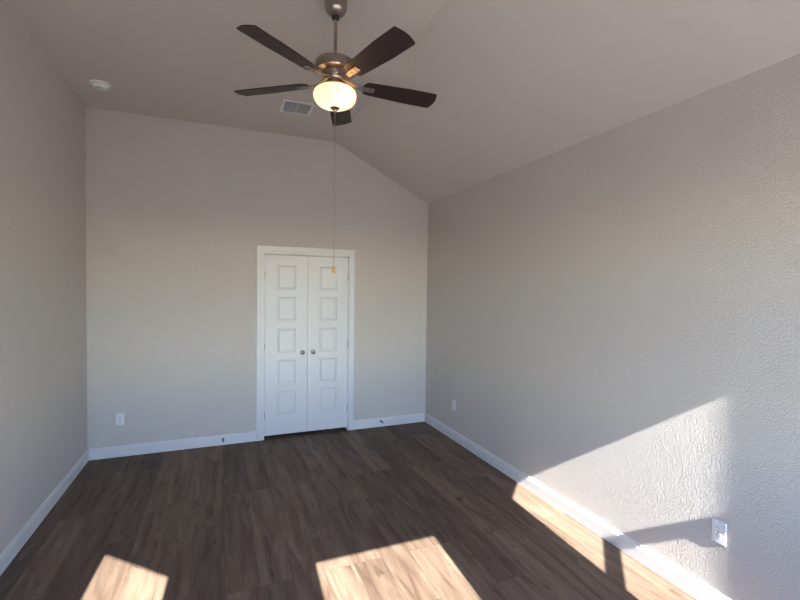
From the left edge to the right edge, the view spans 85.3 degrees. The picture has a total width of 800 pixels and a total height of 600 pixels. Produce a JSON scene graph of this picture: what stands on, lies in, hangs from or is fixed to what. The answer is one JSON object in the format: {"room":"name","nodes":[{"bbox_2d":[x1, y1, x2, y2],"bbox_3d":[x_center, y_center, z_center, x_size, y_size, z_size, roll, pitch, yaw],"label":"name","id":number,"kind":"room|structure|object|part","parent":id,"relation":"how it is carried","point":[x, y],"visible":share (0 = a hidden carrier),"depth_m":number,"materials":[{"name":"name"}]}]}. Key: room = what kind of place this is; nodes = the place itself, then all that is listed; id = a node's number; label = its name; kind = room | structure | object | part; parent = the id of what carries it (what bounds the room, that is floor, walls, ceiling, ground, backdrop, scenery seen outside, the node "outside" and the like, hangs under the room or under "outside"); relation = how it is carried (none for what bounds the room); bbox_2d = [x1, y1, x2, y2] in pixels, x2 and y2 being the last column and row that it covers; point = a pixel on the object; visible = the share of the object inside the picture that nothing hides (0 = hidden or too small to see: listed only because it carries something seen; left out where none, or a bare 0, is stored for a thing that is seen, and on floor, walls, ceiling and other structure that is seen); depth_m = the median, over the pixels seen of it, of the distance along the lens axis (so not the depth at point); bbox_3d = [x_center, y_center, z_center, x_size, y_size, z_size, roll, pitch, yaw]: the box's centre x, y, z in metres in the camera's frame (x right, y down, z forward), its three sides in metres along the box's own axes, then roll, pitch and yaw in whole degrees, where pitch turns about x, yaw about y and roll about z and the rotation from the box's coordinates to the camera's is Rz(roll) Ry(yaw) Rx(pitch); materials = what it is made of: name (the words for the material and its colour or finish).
{"room":"empty bedroom","nodes":[
{"label":"empty bedroom","id":0,"kind":"room"},
{"bbox_2d":[0,0,86,553],"bbox_3d":[-2.147,-0.082,1.927,0.150,3.340,4.950,0,1,-22],"label":"wall","id":1,"kind":"structure","parent":0,"point":[43,329],"depth_m":3.00,"materials":[{"name":"grey paint"}]},
{"bbox_2d":[0,449,88,575],"bbox_3d":[-2.081,1.535,1.978,0.016,0.106,4.690,0,1,-22],"label":"baseboard","id":2,"kind":"structure","parent":1,"relation":"attached to","point":[8,554],"depth_m":3.01,"materials":[{"name":"white paint"}]},
{"bbox_2d":[85,106,427,450],"bbox_3d":[-1.335,-0.141,4.841,3.571,3.340,0.120,0,1,-22],"label":"wall","id":3,"kind":"structure","parent":0,"point":[178,212],"depth_m":4.53,"materials":[{"name":"grey paint"}]},
{"bbox_2d":[116,413,124,424],"bbox_3d":[-2.726,1.160,4.234,0.073,0.117,0.009,0,1,-22],"label":"wall outlet","id":4,"kind":"object","parent":3,"relation":"attached to","point":[120,417],"visible":1,"depth_m":4.23,"materials":[{"name":"white plastic"}]},
{"bbox_2d":[89,431,255,459],"bbox_3d":[-2.263,1.476,4.430,1.515,0.106,0.016,0,1,-22],"label":"baseboard","id":5,"kind":"structure","parent":3,"relation":"attached to","point":[207,441],"depth_m":4.39,"materials":[{"name":"white paint"}]},
{"bbox_2d":[264,254,307,435],"bbox_3d":[-1.261,0.500,4.824,0.468,1.990,0.088,0,1,-22],"label":"door","id":6,"kind":"structure","parent":3,"relation":"in","point":[286,276],"depth_m":4.83,"materials":[{"name":"white paint"}]},
{"bbox_2d":[256,245,354,440],"bbox_3d":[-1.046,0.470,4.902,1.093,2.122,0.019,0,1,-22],"label":"trim","id":7,"kind":"structure","parent":3,"relation":"attached to","point":[262,250],"depth_m":4.74,"materials":[{"name":"white paint"}]},
{"bbox_2d":[307,256,347,430],"bbox_3d":[-0.825,0.500,5.003,0.468,1.990,0.088,0,1,-22],"label":"door","id":8,"kind":"structure","parent":3,"relation":"in","point":[327,339],"depth_m":5.01,"materials":[{"name":"white paint"}]},
{"bbox_2d":[353,413,424,429],"bbox_3d":[-0.122,1.480,5.312,0.931,0.106,0.016,0,1,-22],"label":"baseboard","id":9,"kind":"structure","parent":3,"relation":"attached to","point":[420,417],"depth_m":5.30,"materials":[{"name":"white paint"}]},
{"bbox_2d":[0,422,695,599],"bbox_3d":[-0.376,1.655,2.506,3.871,0.120,6.820,0,1,-22],"label":"floor","id":10,"kind":"structure","parent":0,"point":[407,511],"depth_m":2.95,"materials":[{"name":"brown wood"}]},
{"bbox_2d":[6,0,799,203],"bbox_3d":[-0.397,-1.508,2.571,3.871,0.880,5.020,0,1,-22],"label":"ceiling","id":11,"kind":"structure","parent":0,"point":[515,83],"depth_m":2.86,"materials":[{"name":"grey paint"}]},
{"bbox_2d":[90,79,110,90],"bbox_3d":[-2.487,-1.774,3.607,0.146,0.044,0.146,0,1,-22],"label":"smoke detector","id":12,"kind":"object","parent":11,"relation":"attached to","point":[97,84],"visible":1,"depth_m":3.58,"materials":[{"name":"white plastic"}]},
{"bbox_2d":[280,99,314,115],"bbox_3d":[-0.958,-1.783,4.036,0.276,0.010,0.276,0,1,-22],"label":"ceiling vent","id":13,"kind":"object","parent":11,"relation":"in","point":[288,106],"visible":1,"depth_m":4.03,"materials":[{"name":"white plastic"}]},
{"bbox_2d":[234,0,436,272],"bbox_3d":[-0.348,-0.949,2.487,1.229,1.592,1.180,0,2,-40],"label":"ceiling fan","id":14,"kind":"object","parent":11,"relation":"hanging from","point":[334,93],"visible":1,"depth_m":2.44,"materials":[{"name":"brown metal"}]},
{"bbox_3d":[-0.765,-1.264,2.614,0.473,0.006,0.138,1,14,14],"label":"blade","id":15,"kind":"part","parent":14,"relation":"part of","materials":[{"name":"brown wood"}]},
{"bbox_3d":[-0.589,-1.252,2.176,0.138,0.006,0.473,16,9,31],"label":"blade","id":16,"kind":"part","parent":14,"relation":"part of","materials":[{"name":"brown wood"}]},
{"bbox_3d":[-0.383,-0.652,2.530,0.005,0.900,0.005,-1,2,-45],"label":"pull chain","id":17,"kind":"part","parent":14,"relation":"part of","materials":[{"name":"silver metal"}]},
{"bbox_3d":[-0.377,-1.168,2.518,0.245,0.104,0.245,0,1,-22],"label":"lamp shade","id":18,"kind":"part","parent":14,"relation":"part of","materials":[{"name":"white glass"}]},
{"bbox_3d":[-0.403,-1.267,2.917,0.138,0.006,0.473,-12,2,-3],"label":"blade","id":19,"kind":"part","parent":14,"relation":"part of","materials":[{"name":"brown wood"}]},
{"bbox_3d":[-0.118,-1.247,2.208,0.138,0.006,0.473,16,-9,-39],"label":"blade","id":20,"kind":"part","parent":14,"relation":"part of","materials":[{"name":"brown wood"}]},
{"bbox_3d":[-0.003,-1.257,2.666,0.473,0.006,0.138,0,-11,-22],"label":"blade","id":21,"kind":"part","parent":14,"relation":"part of","materials":[{"name":"brown wood"}]},
{"bbox_2d":[425,53,799,599],"bbox_3d":[1.328,0.228,3.260,0.150,2.736,5.150,0,1,-22],"label":"wall","id":22,"kind":"structure","parent":0,"point":[613,316],"depth_m":2.59,"materials":[{"name":"grey paint"}]},
{"bbox_2d":[452,399,455,410],"bbox_3d":[0.595,1.166,4.827,0.009,0.117,0.073,0,1,-22],"label":"wall outlet","id":23,"kind":"object","parent":22,"relation":"attached to","point":[453,400],"visible":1,"depth_m":4.82,"materials":[{"name":"white plastic"}]},
{"bbox_2d":[425,413,730,599],"bbox_3d":[1.246,1.543,3.236,0.016,0.106,4.900,0,1,-22],"label":"baseboard","id":24,"kind":"structure","parent":22,"relation":"attached to","point":[678,577],"depth_m":2.97,"materials":[{"name":"white paint"}]},
{"bbox_2d":[711,518,726,546],"bbox_3d":[1.654,1.205,2.256,0.009,0.117,0.073,0,1,-22],"label":"wall outlet","id":25,"kind":"object","parent":22,"relation":"attached to","point":[719,529],"visible":1,"depth_m":2.25,"materials":[{"name":"white plastic"}]},
{"bbox_2d":[715,532,721,539],"bbox_3d":[1.651,1.225,2.256,0.003,0.028,0.034,0,1,-22],"label":"receptacle","id":26,"kind":"object","parent":25,"relation":"attached to","point":[718,535],"depth_m":2.25,"materials":[{"name":"white plastic"}]},
{"bbox_2d":[715,525,721,531],"bbox_3d":[1.652,1.186,2.255,0.003,0.028,0.034,0,1,-22],"label":"receptacle","id":27,"kind":"object","parent":25,"relation":"attached to","point":[718,528],"depth_m":2.25,"materials":[{"name":"white plastic"}]}
]}

